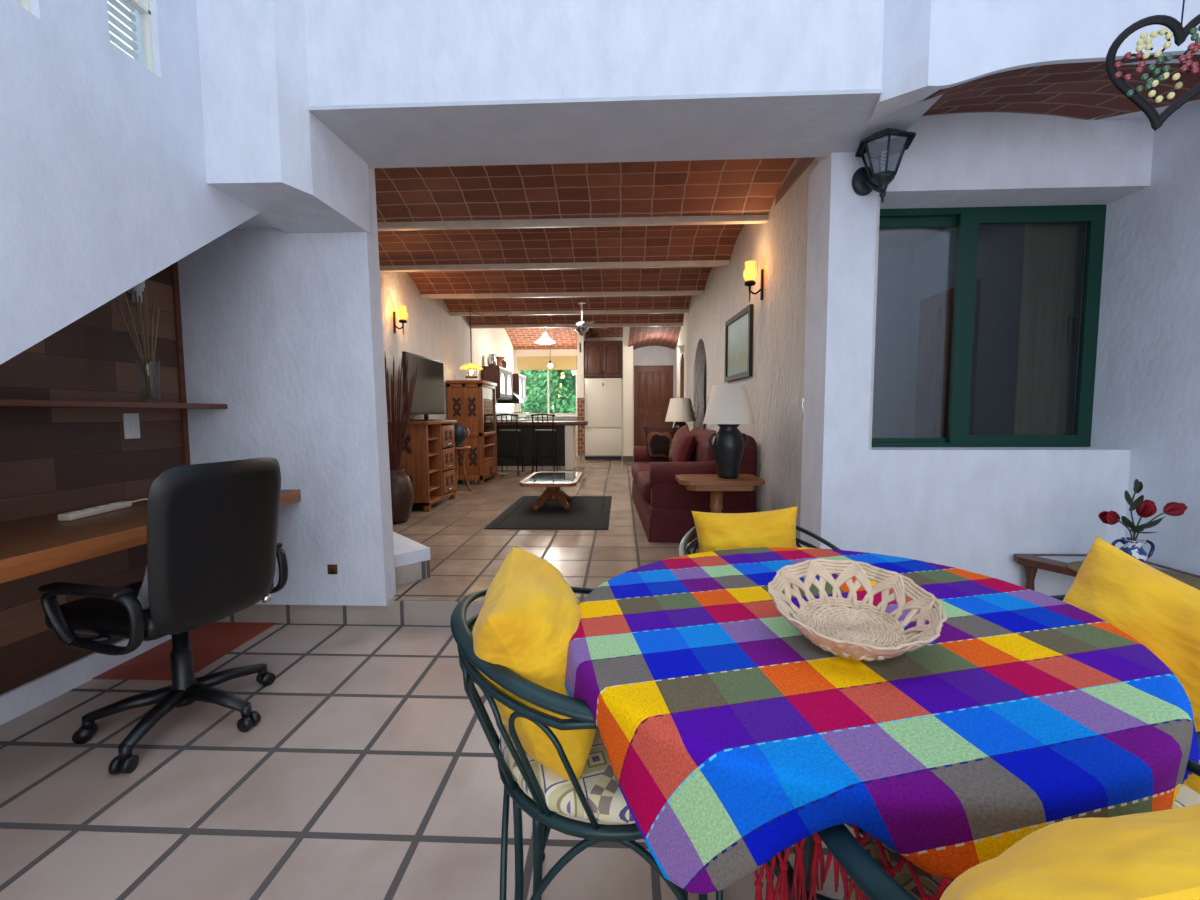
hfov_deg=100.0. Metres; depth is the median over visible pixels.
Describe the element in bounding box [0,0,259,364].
wall
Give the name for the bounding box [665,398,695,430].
table lamp
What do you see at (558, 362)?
blind
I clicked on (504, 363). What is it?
ceramic jar
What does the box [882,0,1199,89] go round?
wall
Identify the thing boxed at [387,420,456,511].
tv console
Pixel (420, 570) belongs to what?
trim
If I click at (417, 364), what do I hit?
stalk
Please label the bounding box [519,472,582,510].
coffee table
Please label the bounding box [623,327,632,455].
column
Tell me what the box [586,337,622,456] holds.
wall
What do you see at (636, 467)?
seat cushion
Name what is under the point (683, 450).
throw pillow
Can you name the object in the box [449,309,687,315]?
ceiling beam
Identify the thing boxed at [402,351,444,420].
television
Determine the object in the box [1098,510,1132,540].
flower
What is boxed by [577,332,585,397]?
pillar
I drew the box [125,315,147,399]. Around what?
reed
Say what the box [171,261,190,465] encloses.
trim
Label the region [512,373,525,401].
upper cabinet
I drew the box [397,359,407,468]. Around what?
stalk
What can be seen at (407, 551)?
step
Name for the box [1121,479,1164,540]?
leaf spray
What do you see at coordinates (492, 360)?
ceramic jar
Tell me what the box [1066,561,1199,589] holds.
placemat
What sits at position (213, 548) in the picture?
office chair
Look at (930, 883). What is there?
seat pad
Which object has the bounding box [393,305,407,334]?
wall sconce
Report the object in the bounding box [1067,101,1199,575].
wall
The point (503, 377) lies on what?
upper cabinet
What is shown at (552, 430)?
bar stool
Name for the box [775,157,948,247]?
ceiling
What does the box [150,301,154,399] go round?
reed
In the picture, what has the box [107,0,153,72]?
window
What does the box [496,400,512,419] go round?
backsplash
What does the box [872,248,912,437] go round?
wall
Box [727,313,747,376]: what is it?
print
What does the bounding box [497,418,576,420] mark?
countertop
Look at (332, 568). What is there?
outlet cover
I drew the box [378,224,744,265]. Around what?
vault
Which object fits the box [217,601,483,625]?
floor step
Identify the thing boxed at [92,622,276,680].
rug
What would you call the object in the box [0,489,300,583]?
desk
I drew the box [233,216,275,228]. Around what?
ceiling
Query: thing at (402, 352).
stalk
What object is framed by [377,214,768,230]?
ceiling beam
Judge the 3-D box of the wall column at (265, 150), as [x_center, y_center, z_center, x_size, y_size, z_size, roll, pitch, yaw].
[-1.418,-2.410,2.225,0.425,2.630,0.591,0,4,2]
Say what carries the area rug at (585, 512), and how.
on the floor at (466, 557)
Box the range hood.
[497,391,523,403]
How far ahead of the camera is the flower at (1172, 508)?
2.19 m
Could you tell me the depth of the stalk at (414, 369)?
4.70 m
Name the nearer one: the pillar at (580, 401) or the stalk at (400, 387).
the stalk at (400, 387)
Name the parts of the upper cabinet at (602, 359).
door, raised moulding, door, raised moulding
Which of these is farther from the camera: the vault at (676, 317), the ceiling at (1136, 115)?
the vault at (676, 317)
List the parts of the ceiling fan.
blade, motor, blade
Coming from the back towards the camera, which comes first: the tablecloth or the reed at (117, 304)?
the reed at (117, 304)
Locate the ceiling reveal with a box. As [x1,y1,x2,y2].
[870,55,939,121]
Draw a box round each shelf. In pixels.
[0,399,227,408]
[428,453,438,456]
[429,469,439,473]
[429,486,439,491]
[484,443,494,447]
[484,456,494,461]
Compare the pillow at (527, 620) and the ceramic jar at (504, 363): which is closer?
the pillow at (527, 620)
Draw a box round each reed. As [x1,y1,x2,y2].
[116,303,147,398]
[123,293,148,398]
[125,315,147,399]
[134,291,149,399]
[138,296,149,398]
[142,291,150,399]
[144,288,151,398]
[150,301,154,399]
[151,315,153,399]
[153,316,158,388]
[154,308,159,399]
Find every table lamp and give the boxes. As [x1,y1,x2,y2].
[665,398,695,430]
[703,384,754,478]
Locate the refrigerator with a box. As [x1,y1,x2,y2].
[584,378,621,459]
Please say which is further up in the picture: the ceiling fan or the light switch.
the ceiling fan
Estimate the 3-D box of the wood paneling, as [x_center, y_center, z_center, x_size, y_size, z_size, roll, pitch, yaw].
[-2.337,0.062,0.067,0.014,1.990,5.330,0,4,2]
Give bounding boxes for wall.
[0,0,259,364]
[178,168,395,605]
[304,0,884,105]
[380,272,514,480]
[514,349,576,418]
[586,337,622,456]
[633,346,674,457]
[675,313,686,397]
[686,157,879,547]
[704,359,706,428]
[800,112,1153,595]
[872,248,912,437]
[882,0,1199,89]
[906,224,1024,437]
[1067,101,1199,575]
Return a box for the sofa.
[631,428,756,541]
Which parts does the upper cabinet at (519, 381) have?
panel, door, pane, door, pane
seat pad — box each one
[499,724,634,822]
[844,840,954,899]
[1172,784,1199,808]
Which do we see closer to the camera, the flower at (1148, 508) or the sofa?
the flower at (1148, 508)
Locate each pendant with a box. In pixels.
[535,328,554,343]
[548,329,556,367]
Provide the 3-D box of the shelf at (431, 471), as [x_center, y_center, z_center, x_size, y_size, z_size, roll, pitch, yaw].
[-1.981,0.234,5.418,0.390,0.020,0.360,0,4,2]
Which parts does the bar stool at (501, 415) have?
leg, leg, backrest, seat, foot rail, leg, leg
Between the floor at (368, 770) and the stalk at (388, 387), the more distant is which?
the stalk at (388, 387)
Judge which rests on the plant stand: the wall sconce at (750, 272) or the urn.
the urn
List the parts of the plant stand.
leg, leg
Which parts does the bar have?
panel, post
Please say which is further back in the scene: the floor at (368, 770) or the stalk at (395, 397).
the stalk at (395, 397)
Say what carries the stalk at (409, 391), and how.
in the floor vase at (402, 490)
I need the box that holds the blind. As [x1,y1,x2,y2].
[518,356,576,369]
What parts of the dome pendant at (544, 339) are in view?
lamp shade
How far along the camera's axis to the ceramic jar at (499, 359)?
9.54 m
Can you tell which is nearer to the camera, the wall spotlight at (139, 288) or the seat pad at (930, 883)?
the seat pad at (930, 883)
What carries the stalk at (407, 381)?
in the floor vase at (402, 490)
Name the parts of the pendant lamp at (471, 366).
lamp shade, chain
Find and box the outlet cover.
[327,564,337,573]
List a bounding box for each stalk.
[384,355,392,467]
[387,367,389,438]
[387,387,392,469]
[391,374,393,469]
[393,357,394,430]
[394,397,395,469]
[395,364,399,469]
[396,387,400,469]
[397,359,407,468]
[397,381,407,469]
[398,400,400,469]
[399,352,402,434]
[399,391,409,467]
[400,369,414,456]
[400,376,411,449]
[401,364,417,452]
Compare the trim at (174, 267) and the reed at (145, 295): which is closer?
the reed at (145, 295)
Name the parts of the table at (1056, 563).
leg, frame, glass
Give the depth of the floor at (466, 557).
4.10 m
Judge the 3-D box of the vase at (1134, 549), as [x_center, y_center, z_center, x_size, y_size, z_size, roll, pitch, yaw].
[2.329,0.469,2.206,0.144,0.158,0.097,3,5,39]
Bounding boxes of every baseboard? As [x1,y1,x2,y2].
[0,635,171,724]
[577,455,584,459]
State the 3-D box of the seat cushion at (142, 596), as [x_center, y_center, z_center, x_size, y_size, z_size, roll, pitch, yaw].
[-1.456,0.416,1.757,0.113,0.273,0.284,1,4,13]
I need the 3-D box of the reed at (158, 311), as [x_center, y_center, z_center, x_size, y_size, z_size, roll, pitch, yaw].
[-2.075,-0.449,2.358,0.007,0.426,0.046,3,5,35]
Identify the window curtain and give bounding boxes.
[1014,223,1079,434]
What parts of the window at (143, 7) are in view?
frame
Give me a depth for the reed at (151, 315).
2.33 m
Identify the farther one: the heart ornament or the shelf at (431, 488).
the shelf at (431, 488)
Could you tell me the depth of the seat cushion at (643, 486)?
4.34 m
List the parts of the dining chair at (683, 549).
rail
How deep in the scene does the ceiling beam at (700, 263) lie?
4.93 m
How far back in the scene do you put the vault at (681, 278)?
5.92 m
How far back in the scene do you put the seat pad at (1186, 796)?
0.81 m
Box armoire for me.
[446,380,496,484]
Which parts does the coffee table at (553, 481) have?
leg, frame, glass, leg, leg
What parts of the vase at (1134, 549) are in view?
handle, handle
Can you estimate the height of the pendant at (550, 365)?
0.810 m
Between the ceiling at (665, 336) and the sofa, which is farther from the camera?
the ceiling at (665, 336)
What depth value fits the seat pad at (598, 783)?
0.85 m
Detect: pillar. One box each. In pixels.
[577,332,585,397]
[577,398,584,454]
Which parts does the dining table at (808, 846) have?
leg, leg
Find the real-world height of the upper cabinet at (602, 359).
0.780 m
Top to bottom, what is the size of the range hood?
0.600 m
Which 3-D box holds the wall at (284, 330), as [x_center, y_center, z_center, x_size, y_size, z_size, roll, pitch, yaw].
[-1.704,-0.339,2.727,1.088,2.365,0.125,0,4,2]
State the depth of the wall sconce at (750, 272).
3.84 m
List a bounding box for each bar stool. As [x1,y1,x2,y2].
[496,414,522,474]
[530,413,557,472]
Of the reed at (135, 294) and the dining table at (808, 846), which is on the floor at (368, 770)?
the dining table at (808, 846)
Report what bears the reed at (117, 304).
in the glass vase
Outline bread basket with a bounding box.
[768,558,946,660]
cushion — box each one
[137,565,149,609]
[631,462,649,484]
[637,471,649,501]
[691,437,714,461]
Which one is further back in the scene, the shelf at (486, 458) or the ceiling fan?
the shelf at (486, 458)
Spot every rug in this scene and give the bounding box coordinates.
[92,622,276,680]
[484,496,611,529]
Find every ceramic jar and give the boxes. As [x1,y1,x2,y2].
[487,354,496,365]
[496,357,504,366]
[501,359,506,367]
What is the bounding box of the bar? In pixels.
[496,421,587,469]
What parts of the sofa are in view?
arm, arm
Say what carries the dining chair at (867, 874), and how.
on the floor at (368, 770)
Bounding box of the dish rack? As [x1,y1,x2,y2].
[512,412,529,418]
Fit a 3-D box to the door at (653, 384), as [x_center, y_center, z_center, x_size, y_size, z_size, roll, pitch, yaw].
[1.194,-0.849,11.266,0.870,2.070,0.104,0,4,2]
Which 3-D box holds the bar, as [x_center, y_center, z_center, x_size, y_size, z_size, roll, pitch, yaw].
[-1.175,-0.090,9.285,1.880,0.865,0.620,0,4,2]
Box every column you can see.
[196,0,369,232]
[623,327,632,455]
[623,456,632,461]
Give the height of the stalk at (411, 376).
1.004 m
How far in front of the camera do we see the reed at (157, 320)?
2.34 m
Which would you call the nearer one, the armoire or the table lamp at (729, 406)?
the table lamp at (729, 406)
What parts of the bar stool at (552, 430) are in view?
leg, leg, backrest, seat, foot rail, leg, leg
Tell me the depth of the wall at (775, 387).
3.69 m
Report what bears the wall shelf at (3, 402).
attached to the wall
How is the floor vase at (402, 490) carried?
on the floor at (466, 557)
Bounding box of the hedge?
[520,370,575,412]
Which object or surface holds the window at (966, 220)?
attached to the wall at (971, 509)
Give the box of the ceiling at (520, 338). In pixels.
[504,327,622,349]
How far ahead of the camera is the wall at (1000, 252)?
3.58 m
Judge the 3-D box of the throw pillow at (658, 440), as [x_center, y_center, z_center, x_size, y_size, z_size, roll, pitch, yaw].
[0.702,-0.074,5.787,0.406,0.388,0.187,2,5,28]
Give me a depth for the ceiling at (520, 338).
11.53 m
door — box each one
[634,365,672,445]
[914,279,980,437]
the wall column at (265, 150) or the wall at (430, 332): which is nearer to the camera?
the wall column at (265, 150)
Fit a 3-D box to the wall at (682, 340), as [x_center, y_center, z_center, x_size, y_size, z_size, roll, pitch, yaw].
[1.537,-1.085,9.265,0.150,3.100,3.868,0,4,6]
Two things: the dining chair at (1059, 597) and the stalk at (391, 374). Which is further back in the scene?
the stalk at (391, 374)
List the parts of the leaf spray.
stem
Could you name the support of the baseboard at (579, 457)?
on the floor at (466, 557)
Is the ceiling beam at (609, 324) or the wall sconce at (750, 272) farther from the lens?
the ceiling beam at (609, 324)
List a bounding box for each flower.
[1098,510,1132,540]
[1134,499,1156,540]
[1135,502,1186,540]
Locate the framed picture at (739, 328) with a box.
[724,304,753,381]
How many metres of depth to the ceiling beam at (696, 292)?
6.13 m
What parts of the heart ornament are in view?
hanging cord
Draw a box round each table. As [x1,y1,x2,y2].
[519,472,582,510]
[675,474,764,552]
[767,824,874,899]
[1014,554,1199,590]
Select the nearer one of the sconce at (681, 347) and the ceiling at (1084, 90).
the ceiling at (1084, 90)
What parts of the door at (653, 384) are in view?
panel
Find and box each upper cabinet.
[481,366,512,399]
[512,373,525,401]
[584,341,622,377]
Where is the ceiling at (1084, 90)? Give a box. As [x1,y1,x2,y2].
[922,54,1199,119]
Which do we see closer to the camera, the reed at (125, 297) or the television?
the reed at (125, 297)
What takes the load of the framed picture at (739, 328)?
attached to the wall at (775, 387)
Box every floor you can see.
[0,623,862,899]
[389,457,698,601]
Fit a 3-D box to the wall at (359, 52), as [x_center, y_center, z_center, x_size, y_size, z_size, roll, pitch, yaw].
[-0.059,-2.590,2.241,2.420,2.256,0.501,0,4,2]
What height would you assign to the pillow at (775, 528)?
0.335 m
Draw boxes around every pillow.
[472,547,596,780]
[643,427,676,458]
[669,424,688,461]
[672,426,695,461]
[692,506,797,552]
[940,804,1199,899]
[1063,536,1199,793]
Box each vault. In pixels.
[375,158,795,221]
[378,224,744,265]
[406,267,712,293]
[443,296,691,311]
[466,313,683,324]
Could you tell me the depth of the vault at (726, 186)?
3.54 m
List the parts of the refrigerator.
handle, kick plate, door, door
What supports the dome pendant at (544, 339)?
hanging from the ceiling at (520, 338)
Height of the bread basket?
0.109 m
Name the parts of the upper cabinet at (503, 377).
panel, door, pane, door, pane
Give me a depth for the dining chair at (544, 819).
0.84 m
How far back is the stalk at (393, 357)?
4.77 m
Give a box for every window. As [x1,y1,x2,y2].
[17,0,30,12]
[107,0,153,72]
[518,370,577,416]
[871,204,1106,446]
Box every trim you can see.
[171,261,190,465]
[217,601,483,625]
[395,560,429,585]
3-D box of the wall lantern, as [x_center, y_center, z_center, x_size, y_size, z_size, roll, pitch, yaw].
[1.318,-1.364,2.349,0.249,0.412,0.271,0,4,2]
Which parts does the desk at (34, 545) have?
power strip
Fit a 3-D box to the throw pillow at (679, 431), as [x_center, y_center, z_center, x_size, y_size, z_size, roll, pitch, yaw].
[0.819,-0.054,5.231,0.194,0.454,0.457,-1,4,-7]
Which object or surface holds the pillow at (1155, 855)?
on the seat pad at (930, 883)
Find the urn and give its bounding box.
[454,424,469,446]
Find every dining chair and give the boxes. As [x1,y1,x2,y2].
[450,586,722,899]
[678,525,840,556]
[769,759,1199,899]
[1050,595,1199,759]
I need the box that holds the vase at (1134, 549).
[1111,537,1154,563]
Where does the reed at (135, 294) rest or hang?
in the glass vase
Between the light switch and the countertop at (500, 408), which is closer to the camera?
the light switch
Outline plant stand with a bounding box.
[455,446,471,491]
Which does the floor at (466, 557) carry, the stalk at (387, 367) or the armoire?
the armoire
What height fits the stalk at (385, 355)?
1.172 m
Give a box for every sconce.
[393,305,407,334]
[677,345,684,352]
[743,260,763,301]
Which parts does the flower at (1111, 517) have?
stem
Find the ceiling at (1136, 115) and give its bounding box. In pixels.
[1090,99,1199,119]
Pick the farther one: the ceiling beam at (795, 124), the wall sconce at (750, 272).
the wall sconce at (750, 272)
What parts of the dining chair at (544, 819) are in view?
arm rail, rail, leg, leg, leg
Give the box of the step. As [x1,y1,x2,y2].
[393,532,429,567]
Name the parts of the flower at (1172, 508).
stem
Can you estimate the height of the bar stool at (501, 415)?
1.015 m
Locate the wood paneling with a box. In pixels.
[0,265,183,694]
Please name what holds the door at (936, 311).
in the wall at (1000, 252)
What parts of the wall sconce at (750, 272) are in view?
lamp shade, arm, wall plate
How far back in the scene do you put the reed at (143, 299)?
2.35 m
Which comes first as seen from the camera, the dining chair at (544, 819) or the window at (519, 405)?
the dining chair at (544, 819)
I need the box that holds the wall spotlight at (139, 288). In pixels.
[128,280,144,302]
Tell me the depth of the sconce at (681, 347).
7.81 m
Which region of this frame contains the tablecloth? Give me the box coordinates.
[565,547,1199,899]
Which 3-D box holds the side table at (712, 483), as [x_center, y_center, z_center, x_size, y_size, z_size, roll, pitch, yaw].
[0.847,0.471,3.632,0.580,0.549,0.400,0,4,1]
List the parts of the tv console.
panel, drawer, panel, drawer, drawer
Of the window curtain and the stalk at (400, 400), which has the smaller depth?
the window curtain
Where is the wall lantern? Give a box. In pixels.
[852,128,915,202]
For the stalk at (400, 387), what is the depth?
4.64 m
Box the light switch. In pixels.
[123,413,139,438]
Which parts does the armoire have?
panel frame, panel, cornice, panel, frame, door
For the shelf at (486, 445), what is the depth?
7.86 m
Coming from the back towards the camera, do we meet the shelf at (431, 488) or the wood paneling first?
the shelf at (431, 488)
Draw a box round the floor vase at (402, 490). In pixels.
[390,468,413,523]
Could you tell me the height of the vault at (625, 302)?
0.170 m
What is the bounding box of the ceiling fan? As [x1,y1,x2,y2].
[554,300,608,335]
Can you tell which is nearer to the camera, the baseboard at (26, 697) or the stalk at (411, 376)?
the baseboard at (26, 697)
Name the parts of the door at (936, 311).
panel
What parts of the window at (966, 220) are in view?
sash, sash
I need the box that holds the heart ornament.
[1105,0,1199,130]
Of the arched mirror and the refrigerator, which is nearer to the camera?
the arched mirror
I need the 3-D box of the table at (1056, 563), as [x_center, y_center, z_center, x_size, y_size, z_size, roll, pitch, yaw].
[2.358,0.779,2.093,0.566,0.425,0.996,0,4,2]
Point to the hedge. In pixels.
(562, 383)
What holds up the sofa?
on the floor at (466, 557)
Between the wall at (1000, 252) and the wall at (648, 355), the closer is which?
the wall at (1000, 252)
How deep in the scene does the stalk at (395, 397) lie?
4.54 m
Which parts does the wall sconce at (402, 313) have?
wall plate, lamp shade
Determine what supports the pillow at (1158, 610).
on the seat pad at (1186, 796)
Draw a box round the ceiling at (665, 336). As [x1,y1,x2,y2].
[628,326,680,349]
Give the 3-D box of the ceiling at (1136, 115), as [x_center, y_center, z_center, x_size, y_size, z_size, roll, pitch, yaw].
[2.513,-1.620,2.095,0.350,0.390,0.641,0,4,2]
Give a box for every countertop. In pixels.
[496,400,577,456]
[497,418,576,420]
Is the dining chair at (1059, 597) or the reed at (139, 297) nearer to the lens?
the dining chair at (1059, 597)
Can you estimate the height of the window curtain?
1.220 m
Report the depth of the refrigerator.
10.88 m
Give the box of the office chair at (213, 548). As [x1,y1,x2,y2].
[38,457,287,774]
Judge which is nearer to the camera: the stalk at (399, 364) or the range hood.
the stalk at (399, 364)
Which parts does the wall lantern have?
arm, bulb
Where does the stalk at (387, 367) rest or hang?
in the floor vase at (402, 490)
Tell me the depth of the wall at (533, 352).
12.24 m
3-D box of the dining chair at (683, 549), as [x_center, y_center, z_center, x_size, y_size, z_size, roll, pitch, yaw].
[0.531,0.646,1.681,0.552,0.772,0.580,0,4,2]
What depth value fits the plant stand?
6.49 m
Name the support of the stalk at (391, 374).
in the floor vase at (402, 490)
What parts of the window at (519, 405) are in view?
sill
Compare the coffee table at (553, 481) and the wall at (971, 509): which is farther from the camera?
the coffee table at (553, 481)
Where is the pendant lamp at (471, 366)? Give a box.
[460,311,510,377]
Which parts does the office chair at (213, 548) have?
armrest, leg, leg, seat, backrest, leg, leg, adjust knob, armrest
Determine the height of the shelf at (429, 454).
0.020 m
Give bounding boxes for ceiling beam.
[308,89,942,167]
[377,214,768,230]
[379,260,729,271]
[421,290,703,298]
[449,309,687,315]
[471,323,682,328]
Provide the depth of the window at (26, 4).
1.44 m
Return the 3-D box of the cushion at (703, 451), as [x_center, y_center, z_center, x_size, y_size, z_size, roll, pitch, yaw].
[0.980,0.075,4.564,0.180,0.350,0.840,0,4,0]

